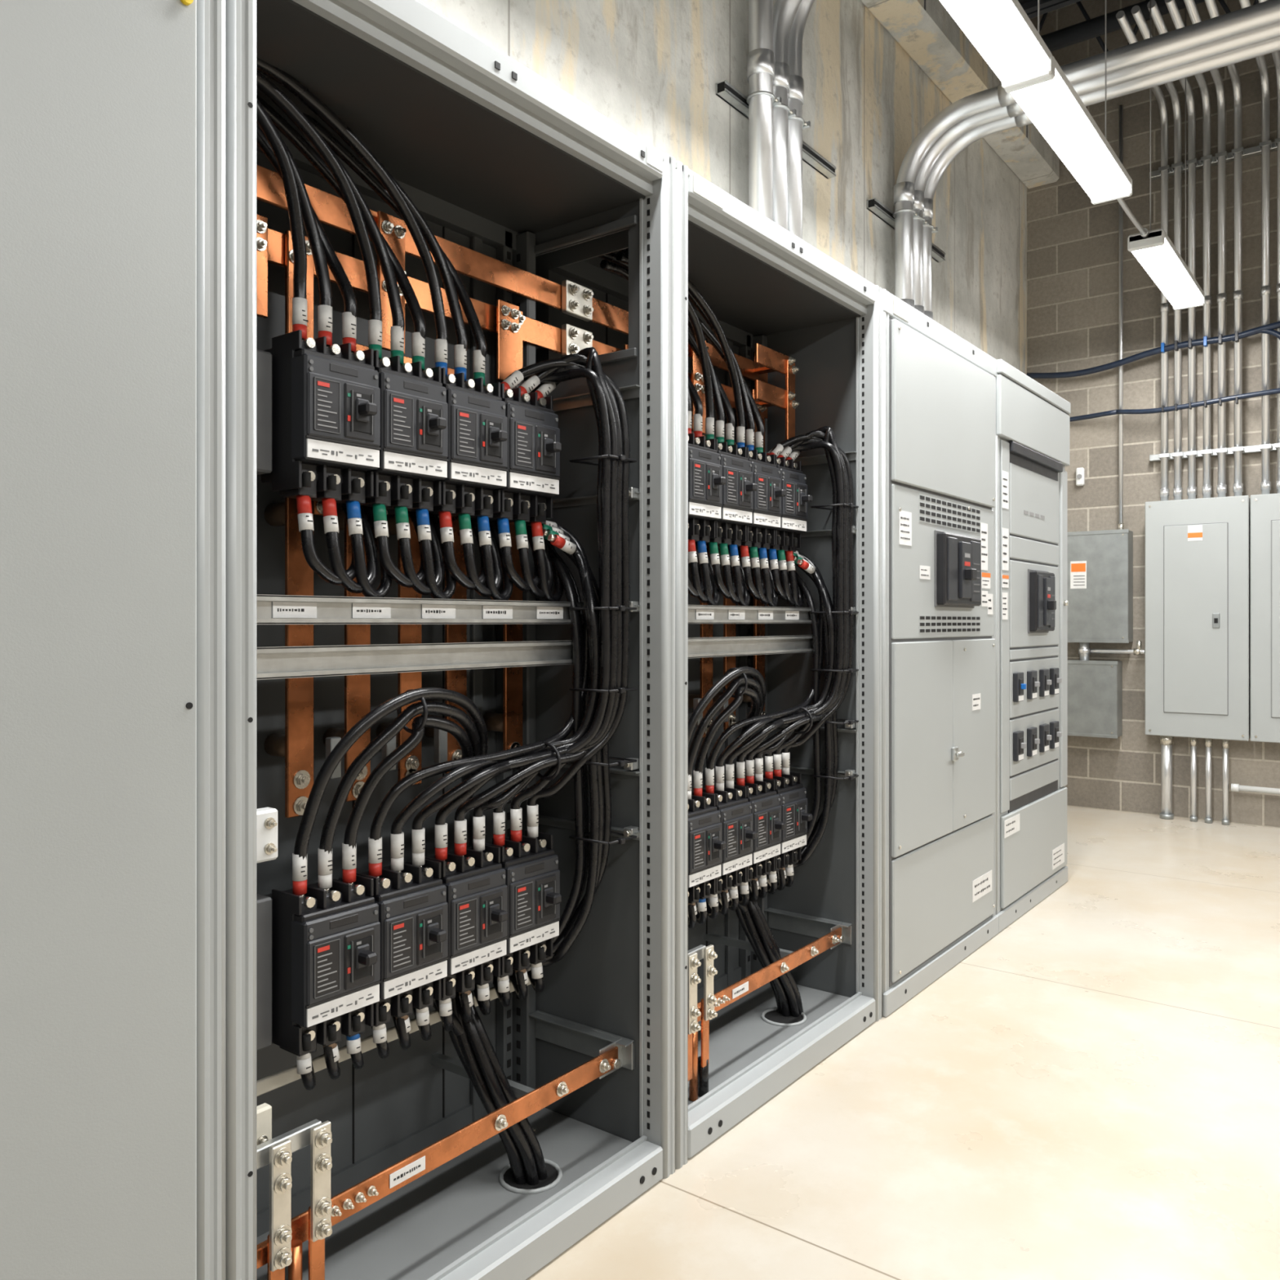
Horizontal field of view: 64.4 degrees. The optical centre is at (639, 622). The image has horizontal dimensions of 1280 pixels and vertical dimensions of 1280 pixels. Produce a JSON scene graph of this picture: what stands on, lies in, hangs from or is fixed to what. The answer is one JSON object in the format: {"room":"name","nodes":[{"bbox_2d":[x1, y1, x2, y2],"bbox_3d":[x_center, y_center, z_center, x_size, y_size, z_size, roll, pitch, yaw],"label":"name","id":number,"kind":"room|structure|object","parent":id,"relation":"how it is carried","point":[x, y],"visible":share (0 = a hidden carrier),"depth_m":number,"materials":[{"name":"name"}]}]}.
{"room":"electrical room","nodes":[
{"label":"electrical room","id":0,"kind":"room"},
{"bbox_2d":[419,0,1026,374],"bbox_3d":[-0.379,-1.460,3.180,0.200,5.400,10.000,0,0,37],"label":"wall","id":1,"kind":"structure","parent":0,"point":[653,68],"depth_m":4.63,"materials":[{"name":"concrete"}]},
{"bbox_2d":[715,80,835,178],"bbox_3d":[0.635,-2.040,4.212,0.158,0.042,0.930,0,0,37],"label":"channel","id":2,"kind":"object","parent":1,"relation":"attached to","point":[725,91],"visible":0.63,"depth_m":4.02,"materials":[{"name":"metal"}]},
{"bbox_2d":[866,198,945,262],"bbox_3d":[1.453,-2.040,5.285,0.158,0.042,0.930,0,0,37],"label":"channel","id":3,"kind":"object","parent":1,"relation":"attached to","point":[874,206],"visible":0.55,"depth_m":5.08,"materials":[{"name":"metal"}]},
{"bbox_2d":[859,0,1059,188],"bbox_3d":[-0.210,-3.245,3.052,0.223,0.530,9.800,0,0,37],"label":"concrete beam","id":4,"kind":"structure","parent":1,"relation":"attached to","point":[925,29],"depth_m":5.48,"materials":[{"name":"grey concrete"}]},
{"bbox_2d":[526,805,1279,1279],"bbox_3d":[1.849,1.290,1.483,5.600,0.100,10.000,0,0,37],"label":"floor","id":5,"kind":"structure","parent":0,"point":[1092,1091],"depth_m":2.52,"materials":[{"name":"concrete"}]},
{"bbox_2d":[0,0,226,1279],"bbox_3d":[-1.275,0.097,1.118,0.792,2.286,1.334,0,0,37],"label":"tall cabinet","id":6,"kind":"object","parent":5,"relation":"on","point":[113,113],"visible":1,"depth_m":1.28,"materials":[{"name":"grey metal"}]},
{"bbox_2d":[226,0,675,1279],"bbox_3d":[-0.550,0.097,2.093,0.764,2.286,1.094,0,0,37],"label":"tall cabinet","id":7,"kind":"object","parent":5,"relation":"on","point":[500,162],"visible":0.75,"depth_m":2.10,"materials":[{"name":"grey paint"}]},
{"bbox_2d":[261,329,380,503],"bbox_3d":[-0.558,-0.359,1.817,0.177,0.282,0.157,0,0,37],"label":"circuit breaker","id":8,"kind":"object","parent":7,"relation":"in","point":[326,401],"visible":0.99,"depth_m":1.77,"materials":[{"name":"black plastic"}]},
{"bbox_2d":[265,874,380,1056],"bbox_3d":[-0.558,0.611,1.817,0.177,0.282,0.157,0,0,37],"label":"circuit breaker","id":9,"kind":"object","parent":7,"relation":"in","point":[326,946],"visible":0.97,"depth_m":1.77,"materials":[{"name":"black plastic"}]},
{"bbox_2d":[337,857,448,1026],"bbox_3d":[-0.459,0.611,1.946,0.177,0.282,0.157,0,0,37],"label":"circuit breaker","id":10,"kind":"object","parent":7,"relation":"in","point":[413,905],"visible":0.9,"depth_m":1.91,"materials":[{"name":"black plastic"}]},
{"bbox_2d":[360,350,448,511],"bbox_3d":[-0.459,-0.359,1.946,0.177,0.282,0.157,0,0,37],"label":"circuit breaker","id":11,"kind":"object","parent":7,"relation":"in","point":[414,446],"visible":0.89,"depth_m":1.91,"materials":[{"name":"black plastic"}]},
{"bbox_2d":[256,164,593,817],"bbox_3d":[-0.480,-0.242,2.161,0.173,1.225,1.155,0,0,37],"label":"copper busbar","id":12,"kind":"object","parent":7,"relation":"attached to","point":[512,328],"visible":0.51,"depth_m":2.09,"materials":[{"name":"metal"}]},
{"bbox_2d":[256,1009,634,1279],"bbox_3d":[-0.438,0.993,2.023,0.408,0.375,0.968,0,0,37],"label":"copper busbar","id":13,"kind":"object","parent":7,"relation":"in","point":[282,1247],"depth_m":1.75,"materials":[{"name":"orange metal"}]},
{"bbox_2d":[256,57,636,1185],"bbox_3d":[-0.451,0.098,2.017,0.992,2.190,0.278,0,0,-44],"label":"harness","id":14,"kind":"object","parent":7,"relation":"in","point":[600,644],"visible":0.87,"depth_m":2.04,"materials":[{"name":"rubber"}]},
{"bbox_2d":[405,842,507,1000],"bbox_3d":[-0.361,0.611,2.075,0.177,0.282,0.157,0,0,37],"label":"circuit breaker","id":15,"kind":"object","parent":7,"relation":"in","point":[474,882],"visible":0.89,"depth_m":2.04,"materials":[{"name":"black plastic"}]},
{"bbox_2d":[428,367,507,518],"bbox_3d":[-0.361,-0.359,2.075,0.177,0.282,0.157,0,0,37],"label":"circuit breaker","id":16,"kind":"object","parent":7,"relation":"in","point":[477,434],"visible":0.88,"depth_m":2.04,"materials":[{"name":"black plastic"}]},
{"bbox_2d":[466,830,561,977],"bbox_3d":[-0.262,0.611,2.204,0.177,0.282,0.157,0,0,37],"label":"circuit breaker","id":17,"kind":"object","parent":7,"relation":"in","point":[531,864],"visible":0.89,"depth_m":2.17,"materials":[{"name":"black plastic"}]},
{"bbox_2d":[488,382,561,524],"bbox_3d":[-0.262,-0.359,2.204,0.177,0.282,0.157,0,0,37],"label":"circuit breaker","id":18,"kind":"object","parent":7,"relation":"in","point":[534,446],"visible":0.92,"depth_m":2.17,"materials":[{"name":"black plastic"}]},
{"bbox_2d":[535,160,881,1168],"bbox_3d":[0.121,0.097,2.973,0.764,2.286,1.119,0,0,37],"label":"tall cabinet","id":19,"kind":"object","parent":5,"relation":"on","point":[765,285],"visible":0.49,"depth_m":3.16,"materials":[{"name":"grey paint"}]},
{"bbox_2d":[590,297,799,737],"bbox_3d":[0.157,-0.238,2.956,0.223,1.216,0.968,0,0,37],"label":"copper busbar","id":20,"kind":"object","parent":19,"relation":"attached to","point":[767,360],"visible":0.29,"depth_m":3.13,"materials":[{"name":"metal"}]},
{"bbox_2d":[688,791,726,903],"bbox_3d":[0.136,0.611,2.727,0.177,0.282,0.157,0,0,37],"label":"circuit breaker","id":21,"kind":"object","parent":19,"relation":"in","point":[706,845],"visible":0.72,"depth_m":2.70,"materials":[{"name":"black plastic"}]},
{"bbox_2d":[688,433,726,542],"bbox_3d":[0.136,-0.359,2.727,0.177,0.282,0.157,0,0,37],"label":"circuit breaker","id":22,"kind":"object","parent":19,"relation":"in","point":[706,480],"visible":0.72,"depth_m":2.70,"materials":[{"name":"black plastic"}]},
{"bbox_2d":[692,784,757,894],"bbox_3d":[0.234,0.611,2.857,0.177,0.282,0.157,0,0,37],"label":"circuit breaker","id":23,"kind":"object","parent":19,"relation":"in","point":[736,818],"visible":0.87,"depth_m":2.83,"materials":[{"name":"black plastic"}]},
{"bbox_2d":[596,248,858,1017],"bbox_3d":[0.240,0.098,2.924,0.992,2.190,0.278,0,0,-44],"label":"harness","id":24,"kind":"object","parent":19,"relation":"in","point":[835,628],"visible":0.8,"depth_m":3.02,"materials":[{"name":"rubber"}]},
{"bbox_2d":[706,439,757,546],"bbox_3d":[0.234,-0.359,2.857,0.177,0.282,0.157,0,0,37],"label":"circuit breaker","id":25,"kind":"object","parent":19,"relation":"in","point":[737,505],"visible":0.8,"depth_m":2.82,"materials":[{"name":"black plastic"}]},
{"bbox_2d":[724,777,786,882],"bbox_3d":[0.333,0.611,2.986,0.177,0.282,0.157,0,0,37],"label":"circuit breaker","id":26,"kind":"object","parent":19,"relation":"in","point":[766,807],"visible":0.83,"depth_m":2.95,"materials":[{"name":"black plastic"}]},
{"bbox_2d":[728,447,786,549],"bbox_3d":[0.333,-0.359,2.986,0.177,0.282,0.157,0,0,37],"label":"circuit breaker","id":27,"kind":"object","parent":19,"relation":"in","point":[766,510],"visible":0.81,"depth_m":2.96,"materials":[{"name":"black plastic"}]},
{"bbox_2d":[746,0,774,221],"bbox_3d":[2.539,-2.001,2.390,5.302,1.911,0.105,0,0,37],"label":"conduit","id":28,"kind":"object","parent":19,"relation":"attached to","point":[761,55],"visible":0.49,"depth_m":3.93,"materials":[{"name":"metal"}]},
{"bbox_2d":[688,907,852,1101],"bbox_3d":[0.244,0.993,2.918,0.408,0.375,0.968,0,0,37],"label":"copper busbar","id":29,"kind":"object","parent":19,"relation":"in","point":[831,934],"depth_m":2.71,"materials":[{"name":"orange metal"}]},
{"bbox_2d":[757,454,812,551],"bbox_3d":[0.431,-0.359,3.115,0.177,0.282,0.157,0,0,37],"label":"circuit breaker","id":30,"kind":"object","parent":19,"relation":"in","point":[793,517],"visible":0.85,"depth_m":3.08,"materials":[{"name":"black plastic"}]},
{"bbox_2d":[773,0,801,230],"bbox_3d":[2.611,-1.861,2.486,5.302,1.631,0.105,0,0,37],"label":"conduit","id":31,"kind":"object","parent":19,"relation":"attached to","point":[784,11],"visible":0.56,"depth_m":4.01,"materials":[{"name":"metal"}]},
{"bbox_2d":[763,771,812,871],"bbox_3d":[0.431,0.611,3.115,0.177,0.282,0.157,0,0,37],"label":"circuit breaker","id":32,"kind":"object","parent":19,"relation":"in","point":[793,801],"visible":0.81,"depth_m":3.08,"materials":[{"name":"black plastic"}]},
{"bbox_2d":[787,0,814,239],"bbox_3d":[2.684,-1.896,2.581,5.302,1.701,0.105,0,0,37],"label":"conduit","id":33,"kind":"object","parent":19,"relation":"attached to","point":[796,94],"visible":0.45,"depth_m":4.11,"materials":[{"name":"metal"}]},
{"bbox_2d":[881,288,998,1017],"bbox_3d":[0.821,0.097,3.824,0.847,2.286,1.082,0,0,37],"label":"tall cabinet","id":34,"kind":"object","parent":5,"relation":"on","point":[939,388],"visible":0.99,"depth_m":3.50,"materials":[{"name":"grey metal"}]},
{"bbox_2d":[893,0,1279,307],"bbox_3d":[3.388,-1.788,3.504,5.300,1.484,0.101,0,0,37],"label":"conduit","id":35,"kind":"object","parent":34,"relation":"attached to","point":[1265,13],"visible":0.84,"depth_m":4.58,"materials":[{"name":"metal"}]},
{"bbox_2d":[913,22,1279,314],"bbox_3d":[3.464,-1.788,3.603,5.300,1.484,0.101,0,0,37],"label":"conduit","id":36,"kind":"object","parent":34,"relation":"attached to","point":[1272,31],"visible":0.45,"depth_m":4.68,"materials":[{"name":"metal"}]},
{"bbox_2d":[923,36,1279,319],"bbox_3d":[3.536,-1.788,3.699,5.300,1.484,0.101,0,0,37],"label":"conduit","id":37,"kind":"object","parent":34,"relation":"attached to","point":[1271,46],"visible":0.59,"depth_m":4.93,"materials":[{"name":"metal"}]},
{"bbox_2d":[995,359,1071,933],"bbox_3d":[1.457,0.097,4.660,0.845,2.286,1.020,0,0,37],"label":"tall cabinet","id":38,"kind":"object","parent":5,"relation":"on","point":[1033,420],"visible":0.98,"depth_m":4.35,"materials":[{"name":"grey metal"}]},
{"bbox_2d":[1159,735,1173,819],"bbox_3d":[3.326,0.975,6.417,0.080,0.530,0.080,0,0,37],"label":"conduit","id":39,"kind":"object","parent":5,"relation":"on","point":[1166,742],"visible":0.91,"depth_m":6.39,"materials":[{"name":"metal"}]},
{"bbox_2d":[1190,737,1197,822],"bbox_3d":[3.446,0.975,6.325,0.041,0.530,0.041,0,0,37],"label":"conduit","id":40,"kind":"object","parent":5,"relation":"on","point":[1193,741],"visible":0.9,"depth_m":6.31,"materials":[{"name":"metal"}]},
{"bbox_2d":[1204,738,1212,823],"bbox_3d":[3.511,0.975,6.276,0.041,0.530,0.041,0,0,37],"label":"conduit","id":41,"kind":"object","parent":5,"relation":"on","point":[1208,742],"visible":0.91,"depth_m":6.26,"materials":[{"name":"metal"}]},
{"bbox_2d":[1222,739,1229,825],"bbox_3d":[3.584,0.975,6.220,0.041,0.530,0.041,0,0,37],"label":"conduit","id":42,"kind":"object","parent":5,"relation":"on","point":[1225,743],"visible":0.9,"depth_m":6.21,"materials":[{"name":"metal"}]},
{"bbox_2d":[1017,0,1032,4],"bbox_3d":[1.849,-4.210,1.483,5.800,0.100,10.200,0,0,37],"label":"ceiling","id":43,"kind":"structure","parent":0,"point":[1021,2],"depth_m":6.81,"materials":[{"name":"metal"}]},
{"bbox_2d":[939,0,1052,88],"bbox_3d":[0.953,-2.998,2.979,0.164,2.324,1.215,0,0,37],"label":"light fixture","id":44,"kind":"object","parent":43,"relation":"hanging from","point":[1002,33],"visible":1,"depth_m":3.21,"materials":[{"name":"white plastic"}]},
{"bbox_2d":[1021,0,1082,18],"bbox_3d":[3.939,-3.738,4.227,5.400,0.776,0.100,0,0,37],"label":"joist","id":45,"kind":"object","parent":43,"relation":"attached to","point":[1030,8],"visible":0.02,"depth_m":5.54,"materials":[{"name":"paint"}]},
{"bbox_2d":[1004,0,1132,204],"bbox_3d":[1.693,-2.998,3.950,0.164,2.324,1.215,0,0,37],"label":"light fixture","id":46,"kind":"object","parent":43,"relation":"hanging from","point":[1051,102],"visible":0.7,"depth_m":3.85,"materials":[{"name":"white plastic"}]},
{"bbox_2d":[1040,0,1204,52],"bbox_3d":[4.033,-3.745,4.103,5.100,0.790,1.084,0,0,37],"label":"beam","id":47,"kind":"structure","parent":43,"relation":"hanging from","point":[1093,28],"depth_m":5.78,"materials":[{"name":"metal"}]},
{"bbox_2d":[1036,0,1258,52],"bbox_3d":[4.545,-3.738,5.023,5.400,0.776,0.100,0,0,37],"label":"joist","id":48,"kind":"object","parent":43,"relation":"attached to","point":[1222,2],"visible":0.02,"depth_m":6.30,"materials":[{"name":"paint"}]},
{"bbox_2d":[1127,0,1204,310],"bbox_3d":[2.845,-2.998,5.463,0.164,2.324,1.220,0,0,37],"label":"light fixture","id":49,"kind":"object","parent":43,"relation":"hanging from","point":[1157,255],"visible":0.98,"depth_m":5.26,"materials":[{"name":"white plastic"}]},
{"bbox_2d":[1116,198,1149,237],"bbox_3d":[2.270,-1.898,4.707,0.036,0.040,0.681,0,0,37],"label":"conduit","id":50,"kind":"object","parent":49,"relation":"attached to","point":[1144,232],"visible":0.73,"depth_m":4.75,"materials":[{"name":"metal"}]},
{"bbox_2d":[1026,0,1279,827],"bbox_3d":[4.839,-1.460,5.491,5.700,5.400,0.200,0,0,37],"label":"wall","id":51,"kind":"structure","parent":0,"point":[1073,242],"depth_m":6.58,"materials":[{"name":"concrete"}]},
{"bbox_2d":[1075,467,1084,486],"bbox_3d":[2.937,-0.970,6.781,0.050,0.120,0.048,0,0,37],"label":"wall sensor","id":52,"kind":"object","parent":51,"relation":"attached to","point":[1080,472],"visible":1,"depth_m":6.77,"materials":[{"name":"white plastic"}]},
{"bbox_2d":[1067,659,1122,738],"bbox_3d":[2.945,0.499,6.710,0.418,0.497,0.152,0,0,37],"label":"junction box","id":53,"kind":"object","parent":51,"relation":"attached to","point":[1095,687],"visible":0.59,"depth_m":6.61,"materials":[{"name":"metal"}]},
{"bbox_2d":[1078,640,1145,660],"bbox_3d":[3.061,0.188,6.594,0.406,0.135,0.072,0,0,37],"label":"conduit","id":54,"kind":"object","parent":53,"relation":"attached to","point":[1084,651],"visible":0.99,"depth_m":6.62,"materials":[{"name":"metal"}]},
{"bbox_2d":[1067,528,1133,643],"bbox_3d":[2.971,-0.230,6.690,0.483,0.728,0.152,0,0,37],"label":"junction box","id":55,"kind":"object","parent":51,"relation":"attached to","point":[1100,562],"visible":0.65,"depth_m":6.59,"materials":[{"name":"metal"}]},
{"bbox_2d":[1117,105,1124,529],"bbox_3d":[3.131,-1.975,6.615,0.035,2.770,0.035,0,0,37],"label":"conduit","id":56,"kind":"object","parent":51,"relation":"attached to","point":[1121,526],"visible":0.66,"depth_m":6.61,"materials":[{"name":"metal"}]},
{"bbox_2d":[1026,320,1279,422],"bbox_3d":[3.444,-1.559,6.286,2.086,0.482,0.106,0,0,40],"label":"cable","id":57,"kind":"object","parent":51,"relation":"attached to","point":[1268,328],"visible":0.96,"depth_m":6.33,"materials":[{"name":"black plastic"}]},
{"bbox_2d":[1145,495,1250,741],"bbox_3d":[3.460,-0.024,6.309,0.567,1.473,0.165,0,0,37],"label":"electrical panelboard","id":58,"kind":"object","parent":51,"relation":"attached to","point":[1197,551],"visible":1,"depth_m":6.24,"materials":[{"name":"grey metal"}]},
{"bbox_2d":[1115,10,1168,501],"bbox_3d":[2.954,-2.021,5.949,0.052,2.522,1.246,0,0,37],"label":"conduit","id":59,"kind":"object","parent":58,"relation":"on","point":[1121,16],"visible":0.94,"depth_m":6.40,"materials":[{"name":"metal"}]},
{"bbox_2d":[1131,5,1182,500],"bbox_3d":[3.014,-2.021,5.904,0.052,2.522,1.246,0,0,37],"label":"conduit","id":60,"kind":"object","parent":58,"relation":"on","point":[1137,14],"visible":0.89,"depth_m":6.36,"materials":[{"name":"metal"}]},
{"bbox_2d":[1146,0,1196,499],"bbox_3d":[3.076,-2.021,5.857,0.052,2.522,1.246,0,0,37],"label":"conduit","id":61,"kind":"object","parent":58,"relation":"on","point":[1156,15],"visible":0.87,"depth_m":6.31,"materials":[{"name":"metal"}]},
{"bbox_2d":[1164,0,1211,497],"bbox_3d":[3.142,-2.021,5.806,0.052,2.522,1.246,0,0,37],"label":"conduit","id":62,"kind":"object","parent":58,"relation":"on","point":[1171,5],"visible":0.91,"depth_m":6.26,"materials":[{"name":"metal"}]},
{"bbox_2d":[1183,0,1226,497],"bbox_3d":[3.206,-2.021,5.758,0.052,2.522,1.246,0,0,37],"label":"conduit","id":63,"kind":"object","parent":58,"relation":"on","point":[1191,6],"visible":0.94,"depth_m":6.21,"materials":[{"name":"metal"}]},
{"bbox_2d":[1204,0,1243,496],"bbox_3d":[3.275,-2.021,5.705,0.052,2.522,1.246,0,0,37],"label":"conduit","id":64,"kind":"object","parent":58,"relation":"on","point":[1237,295],"visible":0.94,"depth_m":6.16,"materials":[{"name":"metal"}]},
{"bbox_2d":[1149,137,1279,180],"bbox_3d":[3.743,-2.860,6.131,1.220,0.040,0.106,0,0,37],"label":"channel","id":65,"kind":"object","parent":51,"relation":"attached to","point":[1255,150],"visible":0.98,"depth_m":6.25,"materials":[{"name":"metal"}]},
{"bbox_2d":[1149,443,1279,462],"bbox_3d":[3.743,-1.050,6.131,1.220,0.040,0.106,0,0,37],"label":"channel","id":66,"kind":"object","parent":51,"relation":"attached to","point":[1256,448],"visible":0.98,"depth_m":6.25,"materials":[{"name":"metal"}]},
{"bbox_2d":[1231,783,1279,794],"bbox_3d":[4.712,1.010,5.374,2.760,0.046,0.046,0,0,37],"label":"conduit","id":67,"kind":"object","parent":51,"relation":"attached to","point":[1234,787],"visible":1,"depth_m":6.12,"materials":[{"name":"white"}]},
{"bbox_2d":[1250,493,1279,742],"bbox_3d":[3.919,-0.024,5.960,0.572,1.473,0.165,0,0,37],"label":"electrical panelboard","id":68,"kind":"object","parent":51,"relation":"attached to","point":[1265,508],"visible":1,"depth_m":6.03,"materials":[{"name":"grey metal"}]},
{"bbox_2d":[1239,0,1271,494],"bbox_3d":[3.390,-2.021,5.618,0.052,2.522,1.246,0,0,37],"label":"conduit","id":69,"kind":"object","parent":68,"relation":"on","point":[1265,289],"visible":0.95,"depth_m":6.08,"materials":[{"name":"metal"}]},
{"bbox_2d":[1257,0,1279,493],"bbox_3d":[3.453,-2.021,5.569,0.052,2.522,1.246,0,0,37],"label":"conduit","id":70,"kind":"object","parent":68,"relation":"on","point":[1276,55],"visible":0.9,"depth_m":6.04,"materials":[{"name":"metal"}]}
]}

